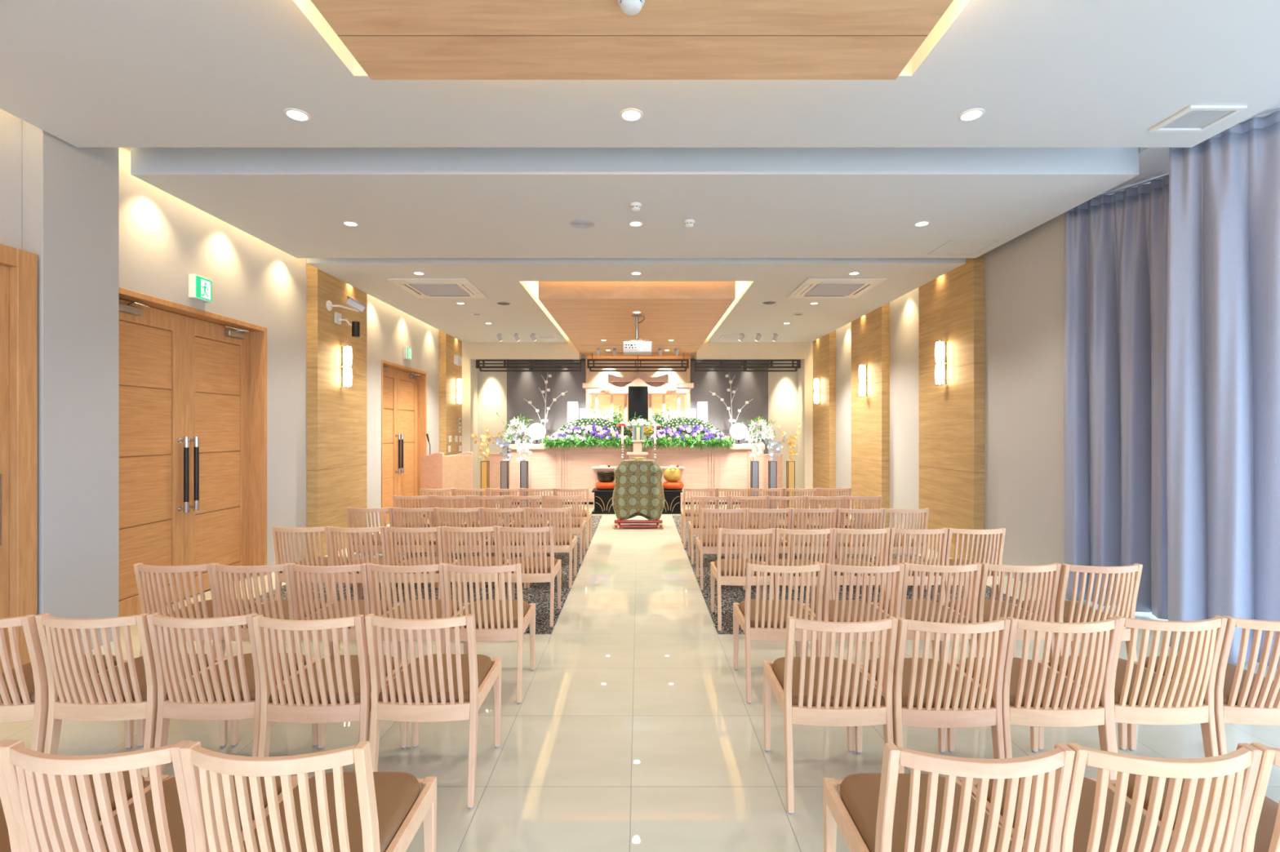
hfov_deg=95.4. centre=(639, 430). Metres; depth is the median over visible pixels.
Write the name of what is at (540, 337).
vent grille
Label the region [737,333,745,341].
spotlight
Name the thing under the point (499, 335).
spotlight
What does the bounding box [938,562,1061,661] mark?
slatted chair
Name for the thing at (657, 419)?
arrangement
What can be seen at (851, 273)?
recessed light
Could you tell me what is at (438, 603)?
seat cushion
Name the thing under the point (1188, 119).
vent grille
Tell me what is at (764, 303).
speaker grille
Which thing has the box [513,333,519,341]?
spotlight
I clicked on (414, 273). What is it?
recessed light
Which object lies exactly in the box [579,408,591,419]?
lantern
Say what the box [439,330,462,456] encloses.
wall
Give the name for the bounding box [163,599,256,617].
seat cushion
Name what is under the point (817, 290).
grille
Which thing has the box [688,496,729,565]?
slatted chair
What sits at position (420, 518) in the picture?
seat cushion
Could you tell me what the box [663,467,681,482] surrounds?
bowl
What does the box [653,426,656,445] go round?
candle
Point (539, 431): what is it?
lantern
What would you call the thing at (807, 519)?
seat cushion
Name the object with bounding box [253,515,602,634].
carpet
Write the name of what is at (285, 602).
seat cushion
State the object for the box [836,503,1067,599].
baseboard
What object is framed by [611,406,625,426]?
arrangement
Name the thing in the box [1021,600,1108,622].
seat cushion
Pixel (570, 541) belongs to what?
seat cushion
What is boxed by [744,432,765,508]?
vase
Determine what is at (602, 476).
bowl
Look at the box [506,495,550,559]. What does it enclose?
slatted chair
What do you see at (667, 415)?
bank
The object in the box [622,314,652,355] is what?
projector
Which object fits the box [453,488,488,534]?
slatted chair
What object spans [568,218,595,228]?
ceiling speaker
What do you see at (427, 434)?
microphone
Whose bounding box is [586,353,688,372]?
lattice
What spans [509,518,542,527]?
seat cushion
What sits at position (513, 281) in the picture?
ceiling
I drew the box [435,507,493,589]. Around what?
slatted chair
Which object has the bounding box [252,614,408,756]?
slatted chair
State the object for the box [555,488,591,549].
slatted chair
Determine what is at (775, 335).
spotlight
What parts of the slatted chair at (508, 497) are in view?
leg, backrest, rail, leg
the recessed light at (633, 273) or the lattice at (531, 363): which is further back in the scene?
the lattice at (531, 363)
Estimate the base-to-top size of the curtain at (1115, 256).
3.421 m
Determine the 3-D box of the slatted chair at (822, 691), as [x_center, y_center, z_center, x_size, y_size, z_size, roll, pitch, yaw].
[0.780,1.095,2.429,0.414,0.757,0.531,0,0,0]
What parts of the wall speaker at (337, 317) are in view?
arm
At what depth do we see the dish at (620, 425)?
11.75 m
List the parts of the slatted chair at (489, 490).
leg, rail, backrest, leg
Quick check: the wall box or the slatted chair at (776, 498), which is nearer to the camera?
the slatted chair at (776, 498)
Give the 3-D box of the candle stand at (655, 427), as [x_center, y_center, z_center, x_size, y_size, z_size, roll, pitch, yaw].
[0.300,0.690,10.950,0.180,1.567,0.177,0,0,0]
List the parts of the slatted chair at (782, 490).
leg, rail, backrest, leg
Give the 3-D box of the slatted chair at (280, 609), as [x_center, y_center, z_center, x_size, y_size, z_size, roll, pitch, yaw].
[-2.089,1.095,3.335,0.414,0.757,0.531,0,0,0]
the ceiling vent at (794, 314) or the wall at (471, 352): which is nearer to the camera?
the ceiling vent at (794, 314)
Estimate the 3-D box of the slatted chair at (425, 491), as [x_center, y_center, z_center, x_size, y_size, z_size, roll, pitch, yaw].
[-2.496,1.091,7.384,0.414,0.757,0.531,0,0,0]
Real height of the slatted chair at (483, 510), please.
0.757 m
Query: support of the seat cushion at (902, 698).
on the slatted chair at (920, 685)
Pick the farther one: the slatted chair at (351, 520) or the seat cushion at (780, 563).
the slatted chair at (351, 520)
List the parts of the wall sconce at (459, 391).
lamp shade, lamp shade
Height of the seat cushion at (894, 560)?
0.049 m
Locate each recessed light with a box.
[283,108,311,121]
[342,221,359,226]
[413,271,424,275]
[619,108,643,121]
[628,221,643,226]
[631,271,641,275]
[848,271,860,275]
[913,221,929,226]
[957,108,985,121]
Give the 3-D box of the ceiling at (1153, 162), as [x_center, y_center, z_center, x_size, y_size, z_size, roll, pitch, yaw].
[4.593,-2.037,1.100,2.015,0.100,8.600,0,0,0]
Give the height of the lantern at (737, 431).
0.428 m
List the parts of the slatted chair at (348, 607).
leg, rail, backrest, seat frame, leg, leg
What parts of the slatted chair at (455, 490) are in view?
leg, rail, backrest, leg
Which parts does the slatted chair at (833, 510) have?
leg, seat frame, backrest, rail, leg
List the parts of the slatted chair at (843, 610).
leg, leg, seat frame, backrest, rail, leg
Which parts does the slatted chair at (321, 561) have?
leg, rail, backrest, seat frame, leg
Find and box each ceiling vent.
[471,313,482,315]
[534,335,557,339]
[719,335,740,339]
[792,313,804,315]
[1148,105,1247,132]
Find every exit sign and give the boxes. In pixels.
[188,274,211,302]
[403,346,411,359]
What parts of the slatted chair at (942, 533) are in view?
leg, leg, seat frame, backrest, rail, leg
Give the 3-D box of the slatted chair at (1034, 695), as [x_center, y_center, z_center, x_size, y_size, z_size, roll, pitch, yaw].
[1.622,1.095,2.423,0.414,0.757,0.531,0,0,0]
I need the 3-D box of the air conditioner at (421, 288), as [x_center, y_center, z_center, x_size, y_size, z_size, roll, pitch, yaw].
[-2.550,-1.818,7.480,0.950,0.034,1.000,0,0,0]
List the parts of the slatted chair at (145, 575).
leg, rail, backrest, leg, seat frame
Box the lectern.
[420,451,472,517]
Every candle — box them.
[621,426,624,445]
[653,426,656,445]
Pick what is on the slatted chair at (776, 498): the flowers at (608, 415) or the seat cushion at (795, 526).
the seat cushion at (795, 526)
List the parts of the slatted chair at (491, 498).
leg, rail, backrest, leg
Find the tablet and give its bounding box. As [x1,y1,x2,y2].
[632,425,644,440]
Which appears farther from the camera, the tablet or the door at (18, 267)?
the tablet
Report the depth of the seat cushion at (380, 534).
5.46 m
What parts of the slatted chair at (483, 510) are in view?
leg, rail, backrest, seat frame, leg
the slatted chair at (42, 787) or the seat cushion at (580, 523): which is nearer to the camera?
the slatted chair at (42, 787)
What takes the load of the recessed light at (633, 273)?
in the ceiling at (513, 281)
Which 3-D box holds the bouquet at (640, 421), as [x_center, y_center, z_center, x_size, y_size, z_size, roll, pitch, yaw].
[-0.005,-0.059,11.908,1.008,0.665,0.615,0,0,15]
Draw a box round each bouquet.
[496,413,533,444]
[613,411,662,431]
[742,416,775,444]
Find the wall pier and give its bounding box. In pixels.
[22,120,119,638]
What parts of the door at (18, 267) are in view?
handle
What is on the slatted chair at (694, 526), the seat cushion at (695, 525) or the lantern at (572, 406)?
the seat cushion at (695, 525)
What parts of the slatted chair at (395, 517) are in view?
leg, rail, backrest, seat frame, leg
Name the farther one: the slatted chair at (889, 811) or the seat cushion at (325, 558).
the seat cushion at (325, 558)
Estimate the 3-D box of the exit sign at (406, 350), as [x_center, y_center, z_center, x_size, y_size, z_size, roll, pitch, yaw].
[-3.790,-1.267,9.530,0.060,0.200,0.200,0,0,0]
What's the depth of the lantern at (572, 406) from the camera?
12.20 m
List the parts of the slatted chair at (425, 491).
leg, rail, backrest, leg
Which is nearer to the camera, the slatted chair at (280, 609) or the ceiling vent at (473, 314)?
the slatted chair at (280, 609)
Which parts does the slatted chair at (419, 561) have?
leg, leg, rail, backrest, seat frame, leg, leg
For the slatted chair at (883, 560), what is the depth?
4.26 m
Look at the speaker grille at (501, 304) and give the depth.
8.39 m
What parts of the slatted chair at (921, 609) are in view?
leg, leg, seat frame, backrest, rail, leg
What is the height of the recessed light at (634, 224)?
0.007 m
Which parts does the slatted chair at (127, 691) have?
leg, rail, backrest, seat frame, leg, leg, leg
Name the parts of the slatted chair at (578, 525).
leg, rail, backrest, seat frame, leg, leg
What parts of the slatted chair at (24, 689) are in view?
rail, backrest, leg, seat frame, leg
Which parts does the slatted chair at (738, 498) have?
leg, backrest, rail, leg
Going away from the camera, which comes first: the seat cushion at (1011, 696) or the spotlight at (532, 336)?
the seat cushion at (1011, 696)
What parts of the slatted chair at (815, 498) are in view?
leg, rail, backrest, leg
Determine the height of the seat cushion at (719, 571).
0.049 m
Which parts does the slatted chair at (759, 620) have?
leg, leg, seat frame, backrest, rail, leg, leg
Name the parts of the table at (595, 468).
leg, leg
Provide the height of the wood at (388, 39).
0.087 m
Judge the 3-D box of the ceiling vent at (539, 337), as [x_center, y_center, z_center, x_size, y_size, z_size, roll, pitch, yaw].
[-1.810,-1.827,11.390,0.385,0.016,0.420,0,0,0]
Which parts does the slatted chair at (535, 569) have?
leg, leg, rail, backrest, seat frame, leg, leg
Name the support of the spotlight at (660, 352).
attached to the ceiling at (588, 313)
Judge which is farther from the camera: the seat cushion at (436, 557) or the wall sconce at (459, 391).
the wall sconce at (459, 391)
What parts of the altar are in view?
wing panel, panel, panel, cornice, panel, panel, wing panel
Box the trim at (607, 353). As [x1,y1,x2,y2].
[607,352,672,353]
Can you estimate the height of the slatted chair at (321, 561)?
0.757 m
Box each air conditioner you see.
[386,278,487,298]
[786,278,886,298]
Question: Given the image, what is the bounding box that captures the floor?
[0,499,1279,851]
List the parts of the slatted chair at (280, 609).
leg, rail, backrest, seat frame, leg, leg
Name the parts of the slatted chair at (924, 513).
leg, backrest, rail, seat frame, leg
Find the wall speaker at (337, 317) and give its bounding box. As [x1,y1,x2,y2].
[333,311,359,337]
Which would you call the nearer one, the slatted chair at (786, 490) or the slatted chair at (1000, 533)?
the slatted chair at (1000, 533)
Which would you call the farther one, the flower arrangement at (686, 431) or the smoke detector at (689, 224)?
the flower arrangement at (686, 431)
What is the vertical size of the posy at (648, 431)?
0.438 m
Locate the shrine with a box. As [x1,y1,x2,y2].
[582,372,693,441]
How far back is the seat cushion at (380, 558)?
4.59 m
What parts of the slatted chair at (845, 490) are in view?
rail, backrest, leg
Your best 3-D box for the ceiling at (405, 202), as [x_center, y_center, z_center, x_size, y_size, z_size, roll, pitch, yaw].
[-0.030,-2.056,5.178,7.220,0.442,2.023,0,0,0]
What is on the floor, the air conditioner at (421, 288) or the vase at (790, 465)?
the vase at (790, 465)
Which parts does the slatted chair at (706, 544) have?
leg, leg, seat frame, backrest, rail, leg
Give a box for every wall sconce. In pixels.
[339,345,352,388]
[454,377,462,404]
[813,377,821,404]
[858,364,867,397]
[934,340,947,386]
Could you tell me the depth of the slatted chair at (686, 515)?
7.23 m
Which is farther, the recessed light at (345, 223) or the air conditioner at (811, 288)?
the air conditioner at (811, 288)
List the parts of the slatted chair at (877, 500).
leg, rail, backrest, leg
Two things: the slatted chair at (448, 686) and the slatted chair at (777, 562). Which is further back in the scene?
the slatted chair at (777, 562)
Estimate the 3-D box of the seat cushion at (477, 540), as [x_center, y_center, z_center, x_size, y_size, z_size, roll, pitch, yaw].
[-1.673,1.054,5.655,0.366,0.049,0.408,0,0,0]
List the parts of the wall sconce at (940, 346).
lamp shade, lamp shade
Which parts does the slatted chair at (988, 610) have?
leg, leg, seat frame, backrest, rail, leg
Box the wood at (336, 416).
[306,257,366,558]
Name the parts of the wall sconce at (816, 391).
lamp shade, lamp shade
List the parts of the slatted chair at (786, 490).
leg, rail, backrest, leg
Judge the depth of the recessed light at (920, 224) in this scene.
5.16 m
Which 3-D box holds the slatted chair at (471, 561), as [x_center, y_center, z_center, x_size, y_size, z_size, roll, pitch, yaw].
[-1.266,1.091,4.552,0.414,0.757,0.531,0,0,0]
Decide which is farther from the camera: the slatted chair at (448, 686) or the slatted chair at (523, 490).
the slatted chair at (523, 490)
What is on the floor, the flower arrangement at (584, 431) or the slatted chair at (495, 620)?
the slatted chair at (495, 620)
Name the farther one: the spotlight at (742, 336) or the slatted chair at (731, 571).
the spotlight at (742, 336)
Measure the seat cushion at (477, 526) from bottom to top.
0.049 m
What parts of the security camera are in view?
wall plate, arm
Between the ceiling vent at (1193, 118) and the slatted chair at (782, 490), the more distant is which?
the slatted chair at (782, 490)
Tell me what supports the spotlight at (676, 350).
attached to the ceiling at (588, 313)
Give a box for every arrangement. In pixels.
[541,417,633,452]
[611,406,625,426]
[640,417,734,450]
[650,408,666,427]
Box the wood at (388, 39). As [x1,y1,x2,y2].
[310,0,953,79]
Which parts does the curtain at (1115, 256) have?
rail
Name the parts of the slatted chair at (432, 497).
leg, rail, backrest, leg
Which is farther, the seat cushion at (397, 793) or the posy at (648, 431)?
the posy at (648, 431)
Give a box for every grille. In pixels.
[408,284,470,296]
[497,302,510,305]
[538,336,555,338]
[722,336,738,338]
[763,302,775,304]
[804,284,864,296]
[1161,111,1232,128]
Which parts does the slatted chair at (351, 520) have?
leg, rail, backrest, seat frame, leg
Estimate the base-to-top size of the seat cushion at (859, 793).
0.049 m
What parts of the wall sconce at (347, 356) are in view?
lamp shade, lamp shade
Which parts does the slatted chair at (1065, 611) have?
leg, leg, seat frame, backrest, rail, leg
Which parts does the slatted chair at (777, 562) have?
leg, seat frame, backrest, rail, leg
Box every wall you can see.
[0,108,439,565]
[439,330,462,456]
[462,338,813,501]
[506,356,768,453]
[813,253,985,563]
[835,213,1068,599]
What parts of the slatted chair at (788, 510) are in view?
leg, seat frame, rail, backrest, leg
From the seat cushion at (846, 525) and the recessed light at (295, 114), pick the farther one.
the seat cushion at (846, 525)
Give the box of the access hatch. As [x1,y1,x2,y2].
[927,240,999,254]
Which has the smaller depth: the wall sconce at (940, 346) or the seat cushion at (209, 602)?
the seat cushion at (209, 602)
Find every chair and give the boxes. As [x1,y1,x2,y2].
[0,614,133,752]
[0,739,168,851]
[0,740,297,851]
[35,613,227,777]
[133,563,262,658]
[146,613,318,774]
[179,741,436,851]
[210,563,333,702]
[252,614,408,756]
[271,526,357,604]
[288,563,401,660]
[327,526,405,603]
[346,507,408,587]
[364,613,501,808]
[366,563,469,653]
[383,526,458,600]
[391,506,442,588]
[392,495,441,556]
[419,488,454,520]
[430,495,479,556]
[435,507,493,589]
[441,525,508,603]
[442,563,535,704]
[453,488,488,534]
[468,495,514,556]
[480,507,534,589]
[487,488,521,520]
[497,525,560,627]
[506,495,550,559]
[520,488,555,520]
[526,506,577,588]
[543,495,585,564]
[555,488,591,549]
[612,457,664,528]
[680,488,717,549]
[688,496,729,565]
[696,507,746,590]
[710,528,775,631]
[716,488,751,519]
[724,496,768,561]
[733,563,824,703]
[737,507,791,589]
[750,488,784,537]
[760,496,805,561]
[763,528,833,601]
[763,616,897,814]
[779,507,836,590]
[782,488,817,521]
[795,496,844,558]
[803,563,904,660]
[814,528,890,602]
[817,488,851,519]
[822,508,883,591]
[823,742,1075,851]
[835,496,882,558]
[854,617,1010,773]
[865,508,928,591]
[866,528,948,602]
[870,562,982,657]
[917,528,1005,602]
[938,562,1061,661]
[946,617,1120,779]
[960,742,1262,851]
[1013,563,1142,661]
[1038,615,1227,779]
[1096,742,1279,851]
[1127,616,1279,755]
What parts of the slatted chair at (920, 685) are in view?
leg, leg, seat frame, leg, backrest, rail, leg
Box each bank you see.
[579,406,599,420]
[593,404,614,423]
[660,404,679,423]
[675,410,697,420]
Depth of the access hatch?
5.83 m
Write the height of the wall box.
0.195 m
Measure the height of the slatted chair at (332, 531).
0.757 m
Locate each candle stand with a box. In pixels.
[621,426,624,461]
[653,426,656,461]
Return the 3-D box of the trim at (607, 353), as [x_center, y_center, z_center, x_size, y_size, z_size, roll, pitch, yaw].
[0.020,-1.636,12.200,1.363,0.008,0.040,0,0,0]
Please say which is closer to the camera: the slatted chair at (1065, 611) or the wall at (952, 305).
the slatted chair at (1065, 611)
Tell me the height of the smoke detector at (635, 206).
0.053 m
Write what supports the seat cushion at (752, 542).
on the slatted chair at (788, 510)
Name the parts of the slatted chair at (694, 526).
leg, leg, seat frame, backrest, rail, leg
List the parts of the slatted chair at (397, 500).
leg, backrest, rail, leg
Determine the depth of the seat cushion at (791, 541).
5.41 m
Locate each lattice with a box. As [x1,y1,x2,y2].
[475,359,586,372]
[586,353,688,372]
[690,359,800,372]
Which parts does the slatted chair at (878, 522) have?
leg, seat frame, backrest, rail, leg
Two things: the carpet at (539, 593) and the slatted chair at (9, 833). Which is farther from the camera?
the carpet at (539, 593)
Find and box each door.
[0,243,37,673]
[119,287,266,617]
[381,360,426,524]
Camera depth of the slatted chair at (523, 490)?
7.18 m
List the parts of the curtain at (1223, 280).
rail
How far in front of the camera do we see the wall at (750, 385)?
12.63 m
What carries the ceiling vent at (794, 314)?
in the ceiling at (513, 281)
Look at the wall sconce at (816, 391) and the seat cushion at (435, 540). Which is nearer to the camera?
the seat cushion at (435, 540)
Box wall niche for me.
[474,355,801,496]
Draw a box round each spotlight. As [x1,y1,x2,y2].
[497,333,502,341]
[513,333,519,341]
[529,333,537,341]
[596,348,599,355]
[613,348,617,355]
[657,348,662,355]
[674,348,678,355]
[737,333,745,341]
[755,333,761,341]
[772,333,777,341]
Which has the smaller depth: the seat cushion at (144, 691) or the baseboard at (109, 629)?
the seat cushion at (144, 691)
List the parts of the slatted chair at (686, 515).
leg, leg, seat frame, rail, backrest, leg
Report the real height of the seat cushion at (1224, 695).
0.049 m
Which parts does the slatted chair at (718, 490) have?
leg, rail, backrest, leg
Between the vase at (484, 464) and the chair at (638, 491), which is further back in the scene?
the vase at (484, 464)
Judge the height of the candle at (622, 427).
0.377 m
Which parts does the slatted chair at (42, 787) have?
leg, rail, backrest, leg, seat frame, leg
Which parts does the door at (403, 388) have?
panel, handle mount, handle, handle, handle mount, panel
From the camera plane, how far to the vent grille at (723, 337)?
11.43 m
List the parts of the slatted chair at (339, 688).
leg, rail, backrest, leg, seat frame, leg, leg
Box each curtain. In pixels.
[1063,174,1168,619]
[1166,111,1279,668]
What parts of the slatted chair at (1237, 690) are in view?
leg, seat frame, leg, backrest, rail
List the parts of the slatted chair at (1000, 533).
leg, leg, seat frame, backrest, rail, leg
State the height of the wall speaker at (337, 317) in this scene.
0.290 m
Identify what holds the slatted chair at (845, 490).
on the carpet at (730, 594)
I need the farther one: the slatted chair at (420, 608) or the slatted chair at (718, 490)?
the slatted chair at (718, 490)
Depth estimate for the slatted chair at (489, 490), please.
7.17 m
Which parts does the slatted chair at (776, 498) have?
leg, rail, backrest, leg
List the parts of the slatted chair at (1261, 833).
leg, seat frame, leg, backrest, rail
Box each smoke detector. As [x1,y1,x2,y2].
[617,0,644,15]
[629,202,641,212]
[683,219,694,228]
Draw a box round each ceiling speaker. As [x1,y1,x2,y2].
[496,302,511,305]
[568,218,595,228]
[762,301,776,304]
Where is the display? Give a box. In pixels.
[627,386,648,423]
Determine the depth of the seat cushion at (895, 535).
5.40 m
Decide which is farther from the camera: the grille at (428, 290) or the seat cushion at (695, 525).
the grille at (428, 290)
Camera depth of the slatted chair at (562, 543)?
5.42 m
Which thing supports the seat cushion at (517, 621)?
on the slatted chair at (495, 620)
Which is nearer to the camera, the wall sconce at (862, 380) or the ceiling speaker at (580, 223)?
the ceiling speaker at (580, 223)
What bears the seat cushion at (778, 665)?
on the slatted chair at (822, 691)
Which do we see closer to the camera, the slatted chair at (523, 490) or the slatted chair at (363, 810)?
the slatted chair at (363, 810)
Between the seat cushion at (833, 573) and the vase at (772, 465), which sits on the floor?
the vase at (772, 465)
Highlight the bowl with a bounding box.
[596,471,614,482]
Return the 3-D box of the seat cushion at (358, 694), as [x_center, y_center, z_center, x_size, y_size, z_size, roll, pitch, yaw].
[-1.281,1.056,2.505,0.366,0.049,0.408,0,0,0]
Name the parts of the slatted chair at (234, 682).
leg, rail, backrest, leg, seat frame, leg, leg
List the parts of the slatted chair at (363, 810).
leg, rail, backrest, seat frame, leg, leg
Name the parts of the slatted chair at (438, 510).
leg, rail, backrest, seat frame, leg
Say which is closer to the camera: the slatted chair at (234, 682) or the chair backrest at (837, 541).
the slatted chair at (234, 682)
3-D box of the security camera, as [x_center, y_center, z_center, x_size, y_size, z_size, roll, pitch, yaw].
[-3.490,-1.507,6.941,0.425,0.170,0.159,0,0,-12]
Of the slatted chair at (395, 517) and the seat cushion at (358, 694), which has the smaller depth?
the seat cushion at (358, 694)
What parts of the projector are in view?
port panel, mount plate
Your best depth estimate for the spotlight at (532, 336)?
10.97 m
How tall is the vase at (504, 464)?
1.502 m
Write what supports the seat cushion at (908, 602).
on the slatted chair at (921, 609)
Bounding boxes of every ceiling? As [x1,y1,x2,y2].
[0,0,1279,147]
[130,147,1138,257]
[306,257,965,342]
[538,281,735,359]
[1097,102,1279,197]
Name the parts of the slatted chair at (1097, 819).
leg, seat frame, leg, backrest, rail, leg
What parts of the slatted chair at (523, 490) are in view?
leg, rail, backrest, leg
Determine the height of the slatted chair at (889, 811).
0.757 m
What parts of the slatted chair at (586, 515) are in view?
leg, rail, backrest, seat frame, leg, leg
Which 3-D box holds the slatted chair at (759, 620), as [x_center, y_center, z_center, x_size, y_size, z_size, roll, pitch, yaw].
[0.788,1.095,3.337,0.414,0.757,0.531,0,0,0]
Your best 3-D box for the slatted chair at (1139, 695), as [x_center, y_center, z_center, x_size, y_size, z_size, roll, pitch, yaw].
[2.043,1.095,2.441,0.414,0.757,0.531,0,0,0]
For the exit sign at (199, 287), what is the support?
attached to the wall at (164, 239)
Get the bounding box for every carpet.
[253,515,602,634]
[671,515,1017,634]
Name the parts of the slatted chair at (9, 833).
leg, seat frame, leg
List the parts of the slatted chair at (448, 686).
leg, leg, rail, backrest, seat frame, leg, leg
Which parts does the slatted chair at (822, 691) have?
leg, leg, seat frame, backrest, rail, leg, leg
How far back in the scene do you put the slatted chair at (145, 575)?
3.12 m
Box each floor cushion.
[595,481,614,490]
[662,481,684,490]
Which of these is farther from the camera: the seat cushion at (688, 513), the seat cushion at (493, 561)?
the seat cushion at (688, 513)
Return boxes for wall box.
[453,354,462,365]
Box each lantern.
[528,423,546,444]
[567,401,577,422]
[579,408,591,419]
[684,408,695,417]
[697,401,707,423]
[729,423,747,444]
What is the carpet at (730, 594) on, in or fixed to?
on the floor
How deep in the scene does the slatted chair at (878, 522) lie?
5.33 m
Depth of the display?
12.19 m
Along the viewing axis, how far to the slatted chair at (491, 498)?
6.39 m
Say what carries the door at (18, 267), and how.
in the wall at (164, 239)
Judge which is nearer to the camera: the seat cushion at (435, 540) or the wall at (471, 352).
the seat cushion at (435, 540)
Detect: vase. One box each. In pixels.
[470,427,501,507]
[488,429,518,508]
[515,436,535,507]
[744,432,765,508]
[758,434,787,509]
[777,422,801,508]
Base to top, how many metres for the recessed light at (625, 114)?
0.007 m
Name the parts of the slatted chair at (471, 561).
leg, leg, rail, backrest, seat frame, leg, leg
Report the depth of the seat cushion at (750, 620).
3.31 m
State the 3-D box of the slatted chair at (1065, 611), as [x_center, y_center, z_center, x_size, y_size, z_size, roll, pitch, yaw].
[2.486,1.095,3.327,0.414,0.757,0.531,0,0,0]
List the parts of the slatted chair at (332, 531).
leg, rail, backrest, leg, seat frame, leg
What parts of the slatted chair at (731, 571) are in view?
leg, leg, seat frame, backrest, rail, leg, leg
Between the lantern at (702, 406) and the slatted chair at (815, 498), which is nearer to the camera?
the slatted chair at (815, 498)
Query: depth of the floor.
2.77 m
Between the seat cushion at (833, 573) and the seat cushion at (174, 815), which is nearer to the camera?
the seat cushion at (174, 815)
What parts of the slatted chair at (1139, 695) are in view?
leg, leg, leg, seat frame, backrest, rail, leg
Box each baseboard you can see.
[73,524,379,653]
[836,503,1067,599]
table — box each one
[591,466,684,508]
[591,488,682,514]
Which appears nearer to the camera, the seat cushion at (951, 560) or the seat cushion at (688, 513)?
the seat cushion at (951, 560)
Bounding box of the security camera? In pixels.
[325,296,364,312]
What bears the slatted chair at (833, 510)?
on the carpet at (730, 594)
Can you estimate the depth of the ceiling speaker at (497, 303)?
8.35 m
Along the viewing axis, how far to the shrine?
12.54 m
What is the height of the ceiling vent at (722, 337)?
0.016 m
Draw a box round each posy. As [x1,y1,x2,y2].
[623,427,632,437]
[644,422,653,436]
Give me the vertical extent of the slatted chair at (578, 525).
0.757 m
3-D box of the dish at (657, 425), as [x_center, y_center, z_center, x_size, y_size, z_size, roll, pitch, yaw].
[0.349,0.063,11.800,0.216,0.419,0.216,0,0,0]
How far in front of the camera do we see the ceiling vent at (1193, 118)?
3.40 m
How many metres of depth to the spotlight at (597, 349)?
11.57 m
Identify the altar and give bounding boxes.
[488,440,782,504]
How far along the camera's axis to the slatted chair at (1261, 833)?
1.35 m
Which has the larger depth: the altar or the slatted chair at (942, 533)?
the altar
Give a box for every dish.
[616,423,626,431]
[652,423,661,431]
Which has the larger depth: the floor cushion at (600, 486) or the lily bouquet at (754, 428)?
the lily bouquet at (754, 428)
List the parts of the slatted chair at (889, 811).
leg, leg, seat frame, leg, backrest, rail, leg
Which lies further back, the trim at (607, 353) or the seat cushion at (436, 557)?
the trim at (607, 353)
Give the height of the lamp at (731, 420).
1.588 m
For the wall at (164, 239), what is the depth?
5.99 m
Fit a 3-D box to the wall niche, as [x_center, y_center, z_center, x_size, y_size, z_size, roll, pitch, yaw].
[-0.040,-0.402,12.690,7.560,3.750,0.100,0,0,0]
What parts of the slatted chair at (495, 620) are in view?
leg, rail, backrest, seat frame, leg, leg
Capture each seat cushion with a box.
[0,654,117,703]
[0,770,144,851]
[57,653,208,702]
[88,775,281,851]
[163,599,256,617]
[166,653,306,701]
[231,600,321,627]
[232,771,419,851]
[269,654,394,703]
[280,556,348,573]
[305,600,392,627]
[343,556,399,573]
[353,533,401,545]
[378,653,492,702]
[382,599,458,619]
[397,533,442,545]
[399,556,453,573]
[403,518,429,527]
[434,518,473,527]
[451,600,528,628]
[454,533,487,545]
[456,556,504,566]
[472,518,511,527]
[485,533,524,545]
[504,556,556,573]
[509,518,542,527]
[532,533,573,545]
[547,518,582,527]
[565,509,589,516]
[685,509,713,516]
[693,519,723,528]
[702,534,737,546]
[715,559,769,576]
[731,519,758,528]
[739,599,814,627]
[747,534,786,546]
[762,519,800,528]
[768,559,817,576]
[772,657,884,706]
[785,534,827,546]
[807,519,825,528]
[809,600,888,622]
[821,558,881,575]
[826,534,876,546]
[835,519,871,528]
[840,773,1022,851]
[867,657,993,707]
[873,558,940,576]
[876,534,922,546]
[882,599,970,623]
[927,558,992,575]
[948,599,1047,622]
[964,657,1101,707]
[986,775,1183,851]
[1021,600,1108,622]
[1048,656,1204,705]
[1126,773,1279,851]
[1144,656,1279,705]
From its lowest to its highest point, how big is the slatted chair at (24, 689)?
0.757 m
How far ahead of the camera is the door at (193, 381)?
5.11 m
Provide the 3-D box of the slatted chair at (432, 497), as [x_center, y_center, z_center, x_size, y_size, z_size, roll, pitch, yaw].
[-2.083,1.091,6.602,0.414,0.757,0.531,0,0,0]
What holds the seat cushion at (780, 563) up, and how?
on the slatted chair at (777, 562)
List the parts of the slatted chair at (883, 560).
leg, leg, seat frame, backrest, rail, leg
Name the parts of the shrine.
panel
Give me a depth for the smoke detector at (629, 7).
2.19 m
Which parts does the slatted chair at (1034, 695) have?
leg, leg, seat frame, leg, backrest, rail, leg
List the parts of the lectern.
panel, panel, panel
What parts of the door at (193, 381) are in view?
closer arm, panel, handle mount, handle, handle mount, handle, panel, closer arm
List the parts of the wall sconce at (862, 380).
lamp shade, lamp shade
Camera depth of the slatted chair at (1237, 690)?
2.25 m
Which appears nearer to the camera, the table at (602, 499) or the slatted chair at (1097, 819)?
the slatted chair at (1097, 819)
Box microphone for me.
[426,433,430,454]
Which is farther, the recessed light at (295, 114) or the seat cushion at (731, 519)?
the seat cushion at (731, 519)
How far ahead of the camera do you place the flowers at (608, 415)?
12.15 m
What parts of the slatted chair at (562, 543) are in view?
leg, rail, backrest, seat frame, leg, leg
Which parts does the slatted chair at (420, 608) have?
leg, rail, backrest, seat frame, leg, leg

